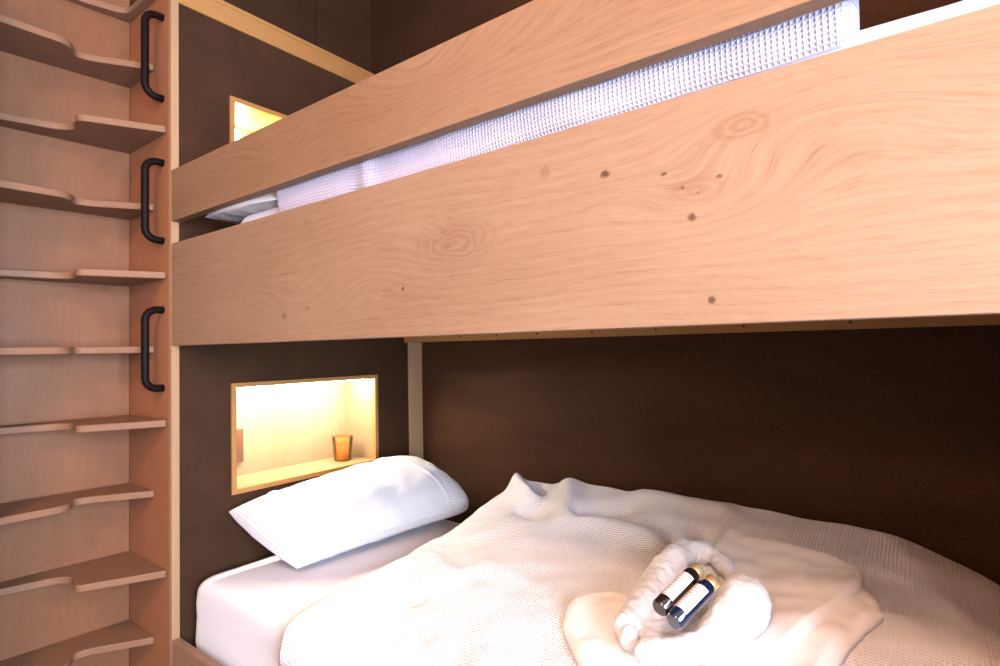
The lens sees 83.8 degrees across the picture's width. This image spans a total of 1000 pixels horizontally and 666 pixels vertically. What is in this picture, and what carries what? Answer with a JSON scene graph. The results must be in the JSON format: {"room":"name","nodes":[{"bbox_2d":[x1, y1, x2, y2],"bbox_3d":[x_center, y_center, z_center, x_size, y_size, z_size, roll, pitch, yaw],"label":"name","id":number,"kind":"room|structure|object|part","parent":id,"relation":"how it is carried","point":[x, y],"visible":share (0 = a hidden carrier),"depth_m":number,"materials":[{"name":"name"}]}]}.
{"room":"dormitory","nodes":[
{"label":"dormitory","id":0,"kind":"room"},
{"bbox_2d":[129,167,129,665],"bbox_3d":[-1.641,-0.195,1.584,0.075,3.138,3.090,-2,-2,37],"label":"wall","id":1,"kind":"structure","parent":0,"point":[129,167],"depth_m":1.95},
{"bbox_2d":[130,0,315,45],"bbox_3d":[-1.092,-1.424,2.257,0.066,0.662,0.747,-2,-2,37],"label":"wall","id":2,"kind":"structure","parent":1,"relation":"attached to","point":[296,17],"depth_m":2.42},
{"bbox_2d":[315,0,370,71],"bbox_3d":[-0.767,-1.418,2.681,0.071,0.662,0.315,-2,-2,37],"label":"wall","id":3,"kind":"structure","parent":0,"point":[342,27],"depth_m":2.67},
{"bbox_2d":[371,0,999,585],"bbox_3d":[0.845,-0.237,1.688,4.125,3.138,0.075,-2,-2,37],"label":"wall","id":4,"kind":"structure","parent":0,"point":[893,431],"depth_m":1.72,"materials":[{"name":"brown wood"}]},
{"bbox_3d":[-0.041,1.344,0.435,4.125,0.060,3.225,-2,-2,37],"label":"floor","id":5,"kind":"structure","parent":0,"visible":0},
{"bbox_2d":[0,0,165,665],"bbox_3d":[-1.300,-0.105,1.651,0.345,2.950,0.438,-2,-2,37],"label":"stair","id":6,"kind":"structure","parent":5,"relation":"on","point":[68,136],"depth_m":1.74,"materials":[{"name":"brown wood"}]},
{"bbox_2d":[130,0,420,665],"bbox_3d":[-0.826,0.137,2.194,0.326,2.480,1.127,-2,-2,37],"label":"wall","id":7,"kind":"structure","parent":5,"relation":"on","point":[245,422],"depth_m":1.84,"materials":[{"name":"brown wood"}]},
{"bbox_3d":[-1.132,0.139,1.806,0.304,2.466,0.015,-2,-2,37],"label":"panel","id":8,"kind":"part","parent":7,"relation":"part of","materials":[{"name":"brown wood"}]},
{"bbox_3d":[-1.067,0.050,1.710,0.022,0.265,0.064,-2,-2,37],"label":"grab handle","id":9,"kind":"part","parent":7,"relation":"part of","materials":[{"name":"black metal"}]},
{"bbox_3d":[-1.075,-0.411,1.723,0.022,0.268,0.064,-2,-2,37],"label":"grab handle","id":10,"kind":"part","parent":7,"relation":"part of","materials":[{"name":"black metal"}]},
{"bbox_3d":[-1.083,-0.868,1.736,0.022,0.282,0.064,-2,-2,37],"label":"grab handle","id":11,"kind":"part","parent":7,"relation":"part of","materials":[{"name":"black metal"}]},
{"bbox_3d":[-0.977,0.414,2.035,0.011,0.124,0.079,-2,-2,37],"label":"socket plate","id":12,"kind":"part","parent":7,"relation":"part of","materials":[{"name":"brown metal"}]},
{"bbox_3d":[-0.722,-0.610,2.118,0.021,0.368,0.621,-2,-2,37],"label":"niche frame","id":13,"kind":"part","parent":7,"relation":"part of","materials":[{"name":"brown wood"}]},
{"bbox_3d":[-0.706,-1.062,2.174,0.031,0.062,1.042,-2,-2,37],"label":"trim","id":14,"kind":"part","parent":7,"relation":"part of","materials":[{"name":"brown wood"}]},
{"bbox_3d":[-0.705,0.354,2.090,0.021,0.368,0.621,-2,-2,37],"label":"niche frame","id":15,"kind":"part","parent":7,"relation":"part of","materials":[{"name":"brown wood"}]},
{"bbox_2d":[332,434,352,461],"bbox_3d":[-0.653,0.478,2.313,0.084,0.100,0.084,-2,-2,37],"label":"glass tumbler","id":16,"kind":"object","parent":7,"relation":"in","point":[342,444],"visible":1,"depth_m":2.28,"materials":[{"name":"glass"}]},
{"bbox_2d":[171,0,999,665],"bbox_3d":[0.156,0.239,1.487,2.100,2.200,1.065,-2,-2,37],"label":"bunk bed","id":17,"kind":"object","parent":5,"relation":"on","point":[857,186],"visible":0.89,"depth_m":0.82,"materials":[{"name":"brown wood"}]},
{"bbox_3d":[-0.159,1.075,1.060,2.050,0.366,0.023,-2,-2,37],"label":"rail","id":18,"kind":"part","parent":17,"relation":"part of","materials":[{"name":"brown wood"}]},
{"bbox_2d":[196,519,460,665],"bbox_3d":[0.119,0.871,1.467,2.011,0.304,0.919,-2,-2,37],"label":"mattress","id":19,"kind":"object","parent":17,"relation":"on","point":[244,612],"visible":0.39,"depth_m":1.63,"materials":[{"name":"grey fabric"}]},
{"bbox_2d":[229,456,468,568],"bbox_3d":[-0.486,0.603,1.995,0.355,0.252,0.799,-2,-2,37],"label":"pillow","id":20,"kind":"object","parent":19,"relation":"on","point":[311,521],"visible":1,"depth_m":1.87,"materials":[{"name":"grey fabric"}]},
{"bbox_2d":[278,473,999,665],"bbox_3d":[0.312,0.644,1.308,1.534,0.338,0.950,-2,-2,37],"label":"duvet","id":21,"kind":"object","parent":19,"relation":"on","point":[496,589],"visible":0.73,"depth_m":1.36,"materials":[{"name":"white fabric"}]},
{"bbox_2d":[562,528,883,665],"bbox_3d":[0.412,0.564,1.131,0.619,0.169,0.484,0,-2,-35],"label":"bath towel","id":22,"kind":"object","parent":21,"relation":"on","point":[822,609],"visible":0.65,"depth_m":1.09,"materials":[{"name":"white fabric"}]},
{"bbox_2d":[613,538,771,665],"bbox_3d":[0.401,0.524,1.107,0.278,0.128,0.411,-2,-2,37],"label":"hand towel","id":23,"kind":"object","parent":22,"relation":"on","point":[739,610],"visible":0.87,"depth_m":1.02,"materials":[{"name":"grey fabric"}]},
{"bbox_2d":[652,563,703,615],"bbox_3d":[0.322,0.459,1.000,0.126,0.064,0.032,0,-2,-38],"label":"toiletry bottle","id":24,"kind":"object","parent":23,"relation":"on","point":[692,574],"visible":1,"depth_m":0.98,"materials":[{"name":"plastic"}]},
{"bbox_2d":[666,575,718,629],"bbox_3d":[0.339,0.471,0.977,0.121,0.067,0.033,0,-2,-35],"label":"toiletry bottle","id":25,"kind":"object","parent":23,"relation":"on","point":[685,609],"visible":1,"depth_m":0.96,"materials":[{"name":"plastic"}]},
{"bbox_3d":[-0.373,0.710,2.497,0.009,1.334,0.082,-2,-2,37],"label":"corner post","id":26,"kind":"part","parent":17,"relation":"part of","materials":[{"name":"brown wood"}]},
{"bbox_3d":[-0.185,-0.454,1.105,2.050,0.158,0.028,-2,-2,37],"label":"guard rail","id":27,"kind":"part","parent":17,"relation":"part of","materials":[{"name":"brown wood"}]},
{"bbox_2d":[241,0,999,223],"bbox_3d":[0.187,-0.213,1.434,1.795,0.305,0.900,-2,-2,37],"label":"mattress","id":28,"kind":"object","parent":17,"relation":"on","point":[965,6],"visible":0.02,"depth_m":0.66,"materials":[{"name":"grey fabric"}]},
{"bbox_2d":[204,191,277,223],"bbox_3d":[-0.485,-0.386,1.884,0.441,0.130,0.862,-2,-2,37],"label":"pillow","id":29,"kind":"object","parent":28,"relation":"on","point":[236,213],"visible":0.09,"depth_m":1.53,"materials":[{"name":"grey fabric"}]},
{"bbox_2d":[276,0,859,211],"bbox_3d":[0.194,-0.434,1.411,1.268,0.284,0.916,-2,-2,37],"label":"duvet","id":30,"kind":"object","parent":28,"relation":"on","point":[833,27],"visible":0.26,"depth_m":0.86,"materials":[{"name":"grey fabric"}]}
]}

